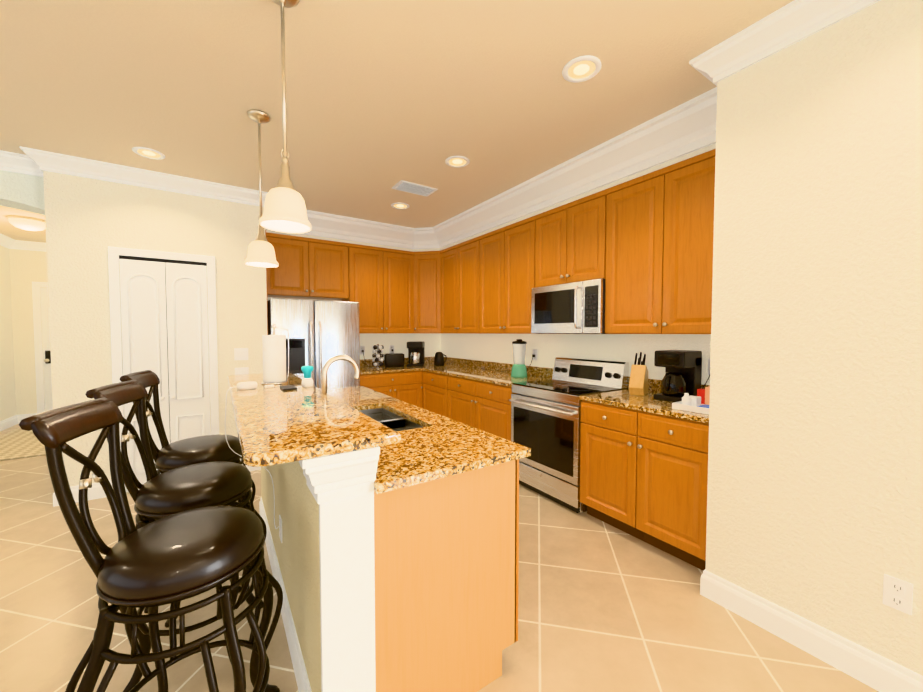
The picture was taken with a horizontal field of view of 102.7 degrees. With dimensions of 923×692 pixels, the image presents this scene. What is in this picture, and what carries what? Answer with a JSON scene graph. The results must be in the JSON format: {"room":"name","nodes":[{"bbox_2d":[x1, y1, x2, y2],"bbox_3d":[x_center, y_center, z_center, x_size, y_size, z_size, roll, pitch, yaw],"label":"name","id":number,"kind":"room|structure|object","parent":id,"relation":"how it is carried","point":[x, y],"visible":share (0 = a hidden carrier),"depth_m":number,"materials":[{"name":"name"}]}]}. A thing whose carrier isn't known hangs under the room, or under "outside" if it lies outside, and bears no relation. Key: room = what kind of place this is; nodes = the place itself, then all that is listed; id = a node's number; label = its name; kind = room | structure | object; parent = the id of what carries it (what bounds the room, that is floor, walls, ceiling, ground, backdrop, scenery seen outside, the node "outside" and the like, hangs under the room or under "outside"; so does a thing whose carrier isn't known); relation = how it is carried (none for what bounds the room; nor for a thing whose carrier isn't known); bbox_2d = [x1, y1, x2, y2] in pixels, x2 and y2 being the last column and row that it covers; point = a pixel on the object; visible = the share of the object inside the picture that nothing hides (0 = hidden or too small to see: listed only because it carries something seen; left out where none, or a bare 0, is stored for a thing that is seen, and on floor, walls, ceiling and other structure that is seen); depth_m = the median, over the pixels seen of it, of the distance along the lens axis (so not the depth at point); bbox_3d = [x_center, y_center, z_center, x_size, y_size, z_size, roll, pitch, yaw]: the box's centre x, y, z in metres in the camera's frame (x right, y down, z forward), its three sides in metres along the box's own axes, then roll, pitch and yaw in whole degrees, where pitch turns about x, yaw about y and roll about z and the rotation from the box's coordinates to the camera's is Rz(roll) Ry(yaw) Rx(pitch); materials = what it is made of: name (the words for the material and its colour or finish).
{"room":"kitchen","nodes":[
{"label":"kitchen","id":0,"kind":"room"},
{"bbox_2d":[0,245,15,420],"bbox_3d":[-5.966,-0.150,4.226,0.150,2.755,3.080,-1,2,-33],"label":"wall","id":1,"kind":"structure","parent":0,"point":[7,394],"depth_m":5.38,"materials":[{"name":"paint"}]},
{"bbox_2d":[0,233,15,248],"bbox_3d":[-5.865,-1.467,4.245,0.092,0.124,3.080,-1,2,-33],"label":"crown molding","id":2,"kind":"structure","parent":1,"relation":"attached to","point":[5,241],"depth_m":5.37,"materials":[{"name":"white wood"}]},
{"bbox_2d":[0,415,19,431],"bbox_3d":[-5.897,1.157,4.319,0.016,0.135,3.080,-1,2,-33],"label":"baseboard","id":3,"kind":"structure","parent":1,"relation":"attached to","point":[9,422],"depth_m":5.38,"materials":[{"name":"white wood"}]},
{"bbox_2d":[0,170,44,215],"bbox_3d":[-4.864,-0.078,2.212,3.480,2.755,0.300,-1,2,-33],"label":"wall","id":4,"kind":"structure","parent":0,"point":[20,191],"depth_m":2.92,"materials":[{"name":"paint"}]},
{"bbox_2d":[0,146,267,206],"bbox_3d":[-4.036,-1.400,2.372,5.092,0.124,0.262,-1,2,-33],"label":"crown molding","id":5,"kind":"structure","parent":4,"relation":"attached to","point":[35,161],"depth_m":3.06,"materials":[{"name":"white wood"}]},
{"bbox_2d":[9,249,47,414],"bbox_3d":[-5.599,-0.229,6.398,3.150,2.755,0.150,-1,2,-33],"label":"wall","id":6,"kind":"structure","parent":0,"point":[28,268],"depth_m":5.62,"materials":[{"name":"paint"}]},
{"bbox_2d":[16,240,45,251],"bbox_3d":[-6.064,-1.527,5.901,1.380,0.124,0.092,-1,2,-33],"label":"crown molding","id":7,"kind":"structure","parent":6,"relation":"attached to","point":[20,245],"depth_m":5.60,"materials":[{"name":"white wood"}]},
{"bbox_2d":[32,282,47,413],"bbox_3d":[-6.109,0.084,5.973,1.080,2.160,0.020,-1,2,-33],"label":"door frame","id":8,"kind":"structure","parent":6,"relation":"attached to","point":[36,286],"depth_m":5.69,"materials":[{"name":"white wood"}]},
{"bbox_2d":[40,287,52,411],"bbox_3d":[-6.088,0.122,5.943,0.912,2.066,0.090,-1,2,-33],"label":"door","id":9,"kind":"structure","parent":6,"relation":"in","point":[46,348],"depth_m":5.74,"materials":[{"name":"white wood"}]},
{"bbox_2d":[43,171,266,492],"bbox_3d":[-2.846,-0.131,3.692,1.520,2.755,0.900,-1,2,-33],"label":"wall block","id":10,"kind":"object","parent":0,"point":[88,221],"visible":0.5,"depth_m":3.09,"materials":[{"name":"paint"}]},
{"bbox_2d":[53,492,58,506],"bbox_3d":[-3.365,1.200,3.132,0.016,0.135,0.486,-1,2,-33],"label":"baseboard","id":11,"kind":"structure","parent":10,"relation":"attached to","point":[55,503],"depth_m":2.93,"materials":[{"name":"white wood"}]},
{"bbox_2d":[108,246,218,492],"bbox_3d":[-2.622,0.213,3.301,0.740,2.095,0.020,-1,2,-33],"label":"door frame","id":12,"kind":"structure","parent":10,"relation":"attached to","point":[114,253],"depth_m":3.23,"materials":[{"name":"white wood"}]},
{"bbox_2d":[119,255,210,491],"bbox_3d":[-2.615,0.241,3.291,0.606,2.017,0.045,-1,2,-33],"label":"pantry door","id":13,"kind":"structure","parent":10,"relation":"attached to","point":[151,301],"depth_m":3.30,"materials":[{"name":"white wood"}]},
{"bbox_2d":[234,348,247,359],"bbox_3d":[-2.153,0.079,3.610,0.118,0.118,0.008,-1,2,-33],"label":"electrical outlet plate","id":14,"kind":"object","parent":10,"relation":"attached to","point":[239,353],"depth_m":3.61,"materials":[{"name":"white plastic"}]},
{"bbox_2d":[235,367,248,374],"bbox_3d":[-2.153,0.269,3.617,0.118,0.118,0.008,-1,2,-33],"label":"electrical outlet plate","id":15,"kind":"object","parent":10,"relation":"attached to","point":[243,370],"depth_m":3.62,"materials":[{"name":"white plastic"}]},
{"bbox_2d":[267,297,439,359],"bbox_3d":[-1.330,-0.183,5.136,2.600,2.755,0.150,-1,2,-33],"label":"wall","id":16,"kind":"structure","parent":0,"point":[398,341],"depth_m":5.32,"materials":[{"name":"paint"}]},
{"bbox_2d":[265,230,348,300],"bbox_3d":[-1.872,-0.921,4.450,0.928,0.680,0.352,-1,2,-33],"label":"upper cabinet","id":17,"kind":"object","parent":16,"relation":"attached to","point":[308,268],"depth_m":4.30,"materials":[{"name":"brown wood"}]},
{"bbox_2d":[360,346,364,354],"bbox_3d":[-1.353,0.058,5.034,0.072,0.118,0.008,-1,2,-33],"label":"electrical outlet plate","id":18,"kind":"object","parent":16,"relation":"attached to","point":[361,347],"depth_m":5.03,"materials":[{"name":"white plastic"}]},
{"bbox_2d":[348,243,412,332],"bbox_3d":[-1.112,-0.725,4.957,0.888,1.110,0.352,-1,2,-33],"label":"upper cabinet","id":19,"kind":"object","parent":16,"relation":"attached to","point":[380,279],"depth_m":4.80,"materials":[{"name":"brown wood"}]},
{"bbox_2d":[389,345,393,352],"bbox_3d":[-0.994,0.050,5.270,0.072,0.118,0.008,-1,2,-33],"label":"electrical outlet plate","id":20,"kind":"object","parent":16,"relation":"attached to","point":[390,346],"depth_m":5.26,"materials":[{"name":"white plastic"}]},
{"bbox_2d":[360,357,434,364],"bbox_3d":[-0.958,0.225,5.291,1.465,0.100,0.021,-1,2,-33],"label":"backsplash","id":21,"kind":"structure","parent":16,"relation":"attached to","point":[428,360],"depth_m":5.38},
{"bbox_2d":[0,0,793,242],"bbox_3d":[-2.019,-1.484,1.583,7.600,0.100,12.050,-1,2,-33],"label":"ceiling","id":22,"kind":"structure","parent":0,"point":[383,97],"depth_m":2.06,"materials":[{"name":"paint"}]},
{"bbox_2d":[7,215,45,230],"bbox_3d":[-5.275,-1.475,4.501,0.340,0.126,0.340,-1,2,-33],"label":"light","id":23,"kind":"object","parent":22,"relation":"attached to","point":[28,223],"visible":0.92,"depth_m":4.41,"materials":[{"name":"white glass"}]},
{"bbox_2d":[132,147,164,159],"bbox_3d":[-2.393,-1.473,2.828,0.185,0.010,0.185,0,2,12],"label":"recessed light","id":24,"kind":"object","parent":22,"relation":"in","point":[142,151],"depth_m":2.82,"materials":[{"name":"white"}]},
{"bbox_2d":[245,109,278,266],"bbox_3d":[-1.282,-0.991,2.355,0.192,0.940,0.192,-1,2,-33],"label":"pendant light","id":25,"kind":"object","parent":22,"relation":"hanging from","point":[261,252],"visible":0.9,"depth_m":2.33,"materials":[{"name":"white glass"}]},
{"bbox_2d":[260,0,310,232],"bbox_3d":[-0.722,-0.960,1.503,0.192,0.940,0.192,-1,2,-33],"label":"pendant light","id":26,"kind":"object","parent":22,"relation":"hanging from","point":[284,209],"visible":1,"depth_m":1.49,"materials":[{"name":"white glass"}]},
{"bbox_2d":[391,203,408,208],"bbox_3d":[-0.663,-1.515,4.000,0.185,0.010,0.185,0,2,12],"label":"recessed light","id":27,"kind":"object","parent":22,"relation":"in","point":[395,205],"depth_m":3.99,"materials":[{"name":"white"}]},
{"bbox_2d":[392,180,437,196],"bbox_3d":[-0.445,-1.494,3.522,0.380,0.017,0.220,-1,2,-33],"label":"ceiling vent","id":28,"kind":"object","parent":22,"relation":"in","point":[413,188],"visible":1,"depth_m":3.50,"materials":[{"name":"white metal"}]},
{"bbox_2d":[445,156,469,167],"bbox_3d":[-0.032,-1.478,2.967,0.185,0.010,0.185,0,2,12],"label":"recessed light","id":29,"kind":"object","parent":22,"relation":"in","point":[453,161],"depth_m":2.96,"materials":[{"name":"white"}]},
{"bbox_2d":[562,55,600,82],"bbox_3d":[0.626,-1.441,1.929,0.185,0.010,0.185,0,2,12],"label":"recessed light","id":30,"kind":"object","parent":22,"relation":"in","point":[581,68],"depth_m":1.92,"materials":[{"name":"white"}]},
{"bbox_2d":[0,424,878,691],"bbox_3d":[-2.019,1.370,1.686,7.600,0.100,12.050,-1,2,-33],"label":"floor","id":31,"kind":"structure","parent":0,"point":[603,606],"depth_m":1.76,"materials":[{"name":"tile"}]},
{"bbox_2d":[0,428,45,460],"bbox_3d":[-5.375,1.200,4.831,1.150,0.011,1.900,-1,2,-33],"label":"rug","id":32,"kind":"object","parent":31,"relation":"on","point":[18,443],"visible":0.27,"depth_m":4.48,"materials":[{"name":"beige fabric"}]},
{"bbox_2d":[70,480,112,502],"bbox_3d":[-3.081,1.203,3.038,0.355,0.135,0.016,-1,2,-33],"label":"baseboard","id":33,"kind":"structure","parent":31,"relation":"on","point":[96,492],"depth_m":3.05,"materials":[{"name":"white"}]},
{"bbox_2d":[19,398,282,691],"bbox_3d":[-0.867,0.754,1.133,0.592,1.172,0.535,-1,2,-33],"label":"stool","id":34,"kind":"object","parent":31,"relation":"on","point":[173,559],"visible":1,"depth_m":1.03,"materials":[{"name":"black leather"}]},
{"bbox_2d":[85,380,266,691],"bbox_3d":[-1.164,0.738,1.585,0.590,1.172,0.533,-1,2,-33],"label":"stool","id":35,"kind":"object","parent":31,"relation":"on","point":[155,496],"visible":0.67,"depth_m":1.49,"materials":[{"name":"black leather"}]},
{"bbox_2d":[120,370,255,612],"bbox_3d":[-1.466,0.721,2.044,0.579,1.172,0.521,-1,2,-33],"label":"stool","id":36,"kind":"object","parent":31,"relation":"on","point":[189,451],"visible":0.42,"depth_m":1.96,"materials":[{"name":"black leather"}]},
{"bbox_2d":[240,459,260,470],"bbox_3d":[-2.129,1.181,3.662,0.441,0.135,0.016,-1,2,-33],"label":"baseboard","id":37,"kind":"structure","parent":31,"relation":"on","point":[250,468],"depth_m":3.68,"materials":[{"name":"white wood"}]},
{"bbox_2d":[268,298,359,388],"bbox_3d":[-1.729,0.360,4.278,0.906,1.728,0.818,-1,2,-33],"label":"refrigerator","id":38,"kind":"object","parent":31,"relation":"on","point":[321,333],"visible":0.5,"depth_m":3.98,"materials":[{"name":"grey metal"}]},
{"bbox_2d":[360,377,419,406],"bbox_3d":[-1.033,0.762,4.879,0.853,0.881,0.659,-1,2,-33],"label":"base cabinet","id":39,"kind":"object","parent":31,"relation":"on","point":[406,395],"depth_m":4.62,"materials":[{"name":"brown wood"}]},
{"bbox_2d":[259,378,530,691],"bbox_3d":[-0.634,0.786,2.117,0.869,1.035,2.075,-1,2,-33],"label":"kitchen island","id":40,"kind":"object","parent":31,"relation":"on","point":[392,543],"depth_m":1.31,"materials":[{"name":"paint"}]},
{"bbox_2d":[227,372,402,470],"bbox_3d":[-0.948,0.258,1.919,0.420,0.034,2.130,-1,2,-33],"label":"island countertop","id":41,"kind":"structure","parent":40,"relation":"on","point":[275,426],"depth_m":1.26,"materials":[{"name":"beige stone"}]},
{"bbox_2d":[225,381,278,528],"bbox_3d":[-1.108,0.558,1.937,0.218,0.710,0.382,-1,2,-33],"label":"power cord","id":42,"kind":"object","parent":41,"relation":"on","point":[247,385],"visible":0.98,"depth_m":2.00,"materials":[{"name":"white plastic"}]},
{"bbox_2d":[261,324,288,384],"bbox_3d":[-1.135,0.047,2.249,0.158,0.361,0.150,-1,2,-33],"label":"paper towel","id":43,"kind":"object","parent":41,"relation":"on","point":[274,357],"visible":1,"depth_m":2.20,"materials":[{"name":"white paper"}]},
{"bbox_2d":[265,385,296,390],"bbox_3d":[-1.001,0.229,2.044,0.140,0.012,0.200,-1,2,-33],"label":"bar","id":44,"kind":"object","parent":41,"relation":"on","point":[288,387],"visible":1,"depth_m":2.02,"materials":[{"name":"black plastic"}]},
{"bbox_2d":[301,366,313,386],"bbox_3d":[-0.884,0.172,2.119,0.070,0.120,0.070,-1,2,-33],"label":"brush","id":45,"kind":"object","parent":41,"relation":"on","point":[307,380],"visible":1,"depth_m":2.10,"materials":[{"name":"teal plastic"}]},
{"bbox_2d":[319,355,362,394],"bbox_3d":[-0.619,0.223,1.908,0.211,0.348,0.122,-1,2,-33],"label":"faucet","id":46,"kind":"object","parent":41,"relation":"on","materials":[{"name":"silver metal"}]},
{"bbox_2d":[420,393,443,415],"bbox_3d":[-0.093,0.766,4.775,0.663,0.881,0.641,-1,2,-33],"label":"base cabinet","id":47,"kind":"object","parent":31,"relation":"on","point":[433,404],"depth_m":4.62,"materials":[{"name":"brown wood"}]},
{"bbox_2d":[444,385,512,440],"bbox_3d":[0.396,0.793,4.031,0.663,0.881,1.140,-1,2,-33],"label":"base cabinet","id":48,"kind":"object","parent":31,"relation":"on","point":[487,410],"depth_m":3.73,"materials":[{"name":"brown wood"}]},
{"bbox_2d":[360,365,551,396],"bbox_3d":[-0.295,0.325,4.311,1.493,0.030,2.392,-1,2,-33],"label":"countertop","id":49,"kind":"structure","parent":48,"relation":"on","point":[430,380],"depth_m":4.51,"materials":[{"name":"brown stone"}]},
{"bbox_2d":[372,344,383,368],"bbox_3d":[-1.091,0.131,4.819,0.150,0.320,0.148,-1,2,-33],"label":"pod carousel","id":50,"kind":"object","parent":49,"relation":"on","point":[378,351],"visible":1,"depth_m":4.78,"materials":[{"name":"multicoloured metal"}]},
{"bbox_2d":[383,353,403,366],"bbox_3d":[-0.924,0.192,5.029,0.275,0.182,0.160,-1,2,-18],"label":"toaster","id":51,"kind":"object","parent":49,"relation":"on","point":[393,359],"visible":0.88,"depth_m":4.96,"materials":[{"name":"black plastic"}]},
{"bbox_2d":[407,341,424,366],"bbox_3d":[-0.639,0.109,5.161,0.220,0.340,0.220,0,2,2],"label":"coffee maker","id":52,"kind":"object","parent":49,"relation":"on","point":[416,353],"visible":1,"depth_m":5.08,"materials":[{"name":"black plastic"}]},
{"bbox_2d":[434,352,446,365],"bbox_3d":[-0.296,0.178,5.259,0.198,0.195,0.148,-1,2,-33],"label":"kettle","id":53,"kind":"object","parent":49,"relation":"on","point":[439,359],"visible":1,"depth_m":5.19,"materials":[{"name":"black plastic"}]},
{"bbox_2d":[511,339,526,377],"bbox_3d":[0.606,0.128,3.875,0.170,0.395,0.170,-1,2,-33],"label":"blender","id":54,"kind":"object","parent":49,"relation":"on","point":[519,369],"visible":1,"depth_m":3.82,"materials":[{"name":"green glass"}]},
{"bbox_2d":[362,349,709,388],"bbox_3d":[0.193,0.213,3.785,1.231,0.227,3.781,-1,2,-33],"label":"cords","id":55,"kind":"object","parent":49,"relation":"on","point":[533,355],"visible":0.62,"depth_m":3.98,"materials":[{"name":"black plastic"}]},
{"bbox_2d":[508,357,628,512],"bbox_3d":[0.894,0.691,3.216,0.700,1.123,0.756,-1,2,-33],"label":"range","id":56,"kind":"object","parent":31,"relation":"on","point":[546,422],"visible":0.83,"depth_m":3.06,"materials":[{"name":"silver metal"}]},
{"bbox_2d":[579,397,708,569],"bbox_3d":[1.375,0.846,2.543,0.663,0.881,0.889,-1,2,-33],"label":"base cabinet","id":57,"kind":"object","parent":31,"relation":"on","point":[644,468],"depth_m":2.32,"materials":[{"name":"brown wood"}]},
{"bbox_2d":[580,389,708,420],"bbox_3d":[1.384,0.389,2.535,0.638,0.030,0.891,-1,2,-33],"label":"countertop","id":58,"kind":"structure","parent":57,"relation":"on","point":[619,397],"depth_m":2.47,"materials":[{"name":"beige stone"}]},
{"bbox_2d":[629,352,647,395],"bbox_3d":[1.343,0.205,2.790,0.100,0.318,0.214,2,3,37],"label":"knife block","id":59,"kind":"object","parent":58,"relation":"on","point":[638,384],"visible":1,"depth_m":2.74,"materials":[{"name":"brown wood"}]},
{"bbox_2d":[653,350,701,401],"bbox_3d":[1.480,0.203,2.549,0.298,0.340,0.200,-1,2,-33],"label":"coffee maker","id":60,"kind":"object","parent":58,"relation":"on","point":[683,372],"visible":0.94,"depth_m":2.50,"materials":[{"name":"black plastic"}]},
{"bbox_2d":[672,386,709,414],"bbox_3d":[1.496,0.319,2.253,0.340,0.130,0.240,-1,2,-33],"label":"tray","id":61,"kind":"object","parent":58,"relation":"on","point":[699,402],"visible":0.62,"depth_m":2.24,"materials":[{"name":"white plastic"}]},
{"bbox_2d":[265,143,715,251],"bbox_3d":[-0.234,-1.358,3.288,2.450,0.273,4.070,-1,2,-33],"label":"soffit","id":62,"kind":"structure","parent":0,"point":[670,162],"depth_m":3.38,"materials":[{"name":"paint"}]},
{"bbox_2d":[420,88,716,248],"bbox_3d":[0.522,-1.384,3.573,0.168,0.242,3.718,-1,2,-33],"label":"crown molding","id":63,"kind":"structure","parent":62,"relation":"attached to","point":[687,127],"depth_m":2.80,"materials":[{"name":"white wood"}]},
{"bbox_2d":[440,333,710,384],"bbox_3d":[0.853,-0.144,4.046,0.150,2.755,4.070,-1,2,-33],"label":"wall","id":64,"kind":"structure","parent":0,"point":[498,348],"depth_m":3.52,"materials":[{"name":"paint"}]},
{"bbox_2d":[413,251,440,332],"bbox_3d":[-0.464,-0.729,5.023,0.289,1.106,0.288,-1,2,-33],"label":"upper cabinet","id":65,"kind":"object","parent":64,"relation":"attached to","point":[426,264],"depth_m":5.01,"materials":[{"name":"brown wood"}]},
{"bbox_2d":[441,237,476,332],"bbox_3d":[0.103,-0.715,4.705,0.352,1.110,0.889,-1,2,-33],"label":"upper cabinet","id":66,"kind":"object","parent":64,"relation":"attached to","point":[459,261],"depth_m":4.58,"materials":[{"name":"brown wood"}]},
{"bbox_2d":[477,216,535,333],"bbox_3d":[0.593,-0.689,3.961,0.352,1.110,0.894,-1,2,-33],"label":"upper cabinet","id":67,"kind":"object","parent":64,"relation":"attached to","point":[505,254],"depth_m":3.84,"materials":[{"name":"brown wood"}]},
{"bbox_2d":[532,349,536,359],"bbox_3d":[0.794,0.096,3.998,0.008,0.118,0.072,-1,2,-33],"label":"electrical outlet plate","id":68,"kind":"object","parent":64,"relation":"attached to","point":[534,351],"depth_m":3.99,"materials":[{"name":"white plastic"}]},
{"bbox_2d":[533,190,604,287],"bbox_3d":[1.048,-0.879,3.260,0.352,0.680,0.760,-1,2,-33],"label":"upper cabinet","id":69,"kind":"object","parent":64,"relation":"attached to","point":[569,239],"depth_m":3.13,"materials":[{"name":"brown wood"}]},
{"bbox_2d":[531,278,605,333],"bbox_3d":[1.006,-0.320,3.252,0.453,0.429,0.756,-1,2,-33],"label":"microwave","id":70,"kind":"object","parent":69,"relation":"attached to","point":[573,308],"visible":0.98,"depth_m":3.09,"materials":[{"name":"grey metal"}]},
{"bbox_2d":[444,357,709,392],"bbox_3d":[0.783,0.271,4.009,0.020,0.100,4.020,-1,2,-33],"label":"backsplash","id":71,"kind":"structure","parent":64,"relation":"attached to","point":[654,386],"depth_m":4.34,"materials":[{"name":"brown stone"}]},
{"bbox_2d":[605,149,715,333],"bbox_3d":[1.502,-0.639,2.577,0.352,1.110,0.891,-1,2,-33],"label":"upper cabinet","id":72,"kind":"object","parent":64,"relation":"attached to","point":[642,245],"depth_m":2.49,"materials":[{"name":"brown wood"}]},
{"bbox_2d":[708,359,710,374],"bbox_3d":[1.744,0.148,2.553,0.008,0.118,0.072,-1,2,-33],"label":"electrical outlet plate","id":73,"kind":"object","parent":64,"relation":"attached to","point":[709,360],"depth_m":2.57,"materials":[{"name":"white plastic"}]},
{"bbox_2d":[705,0,922,675],"bbox_3d":[2.873,-0.008,0.290,0.900,2.755,4.430,-1,2,-33],"label":"wall","id":74,"kind":"structure","parent":0,"point":[815,486],"depth_m":1.54,"materials":[{"name":"paint"}]},
{"bbox_2d":[689,0,880,99],"bbox_3d":[2.433,-1.315,0.009,0.092,0.124,4.522,-1,2,-33],"label":"crown molding","id":75,"kind":"structure","parent":74,"relation":"attached to","point":[797,20],"depth_m":1.63,"materials":[{"name":"white wood"}]},
{"bbox_2d":[700,570,922,691],"bbox_3d":[2.494,1.309,0.098,0.036,0.135,4.446,-1,2,-33],"label":"baseboard","id":76,"kind":"structure","parent":74,"relation":"attached to","point":[872,669],"depth_m":1.57,"materials":[{"name":"white wood"}]},
{"bbox_2d":[883,574,912,614],"bbox_3d":[1.633,0.930,1.383,0.008,0.118,0.072,-1,2,-33],"label":"electrical outlet plate","id":77,"kind":"object","parent":74,"relation":"attached to","point":[897,594],"depth_m":1.38,"materials":[{"name":"white plastic"}]}
]}

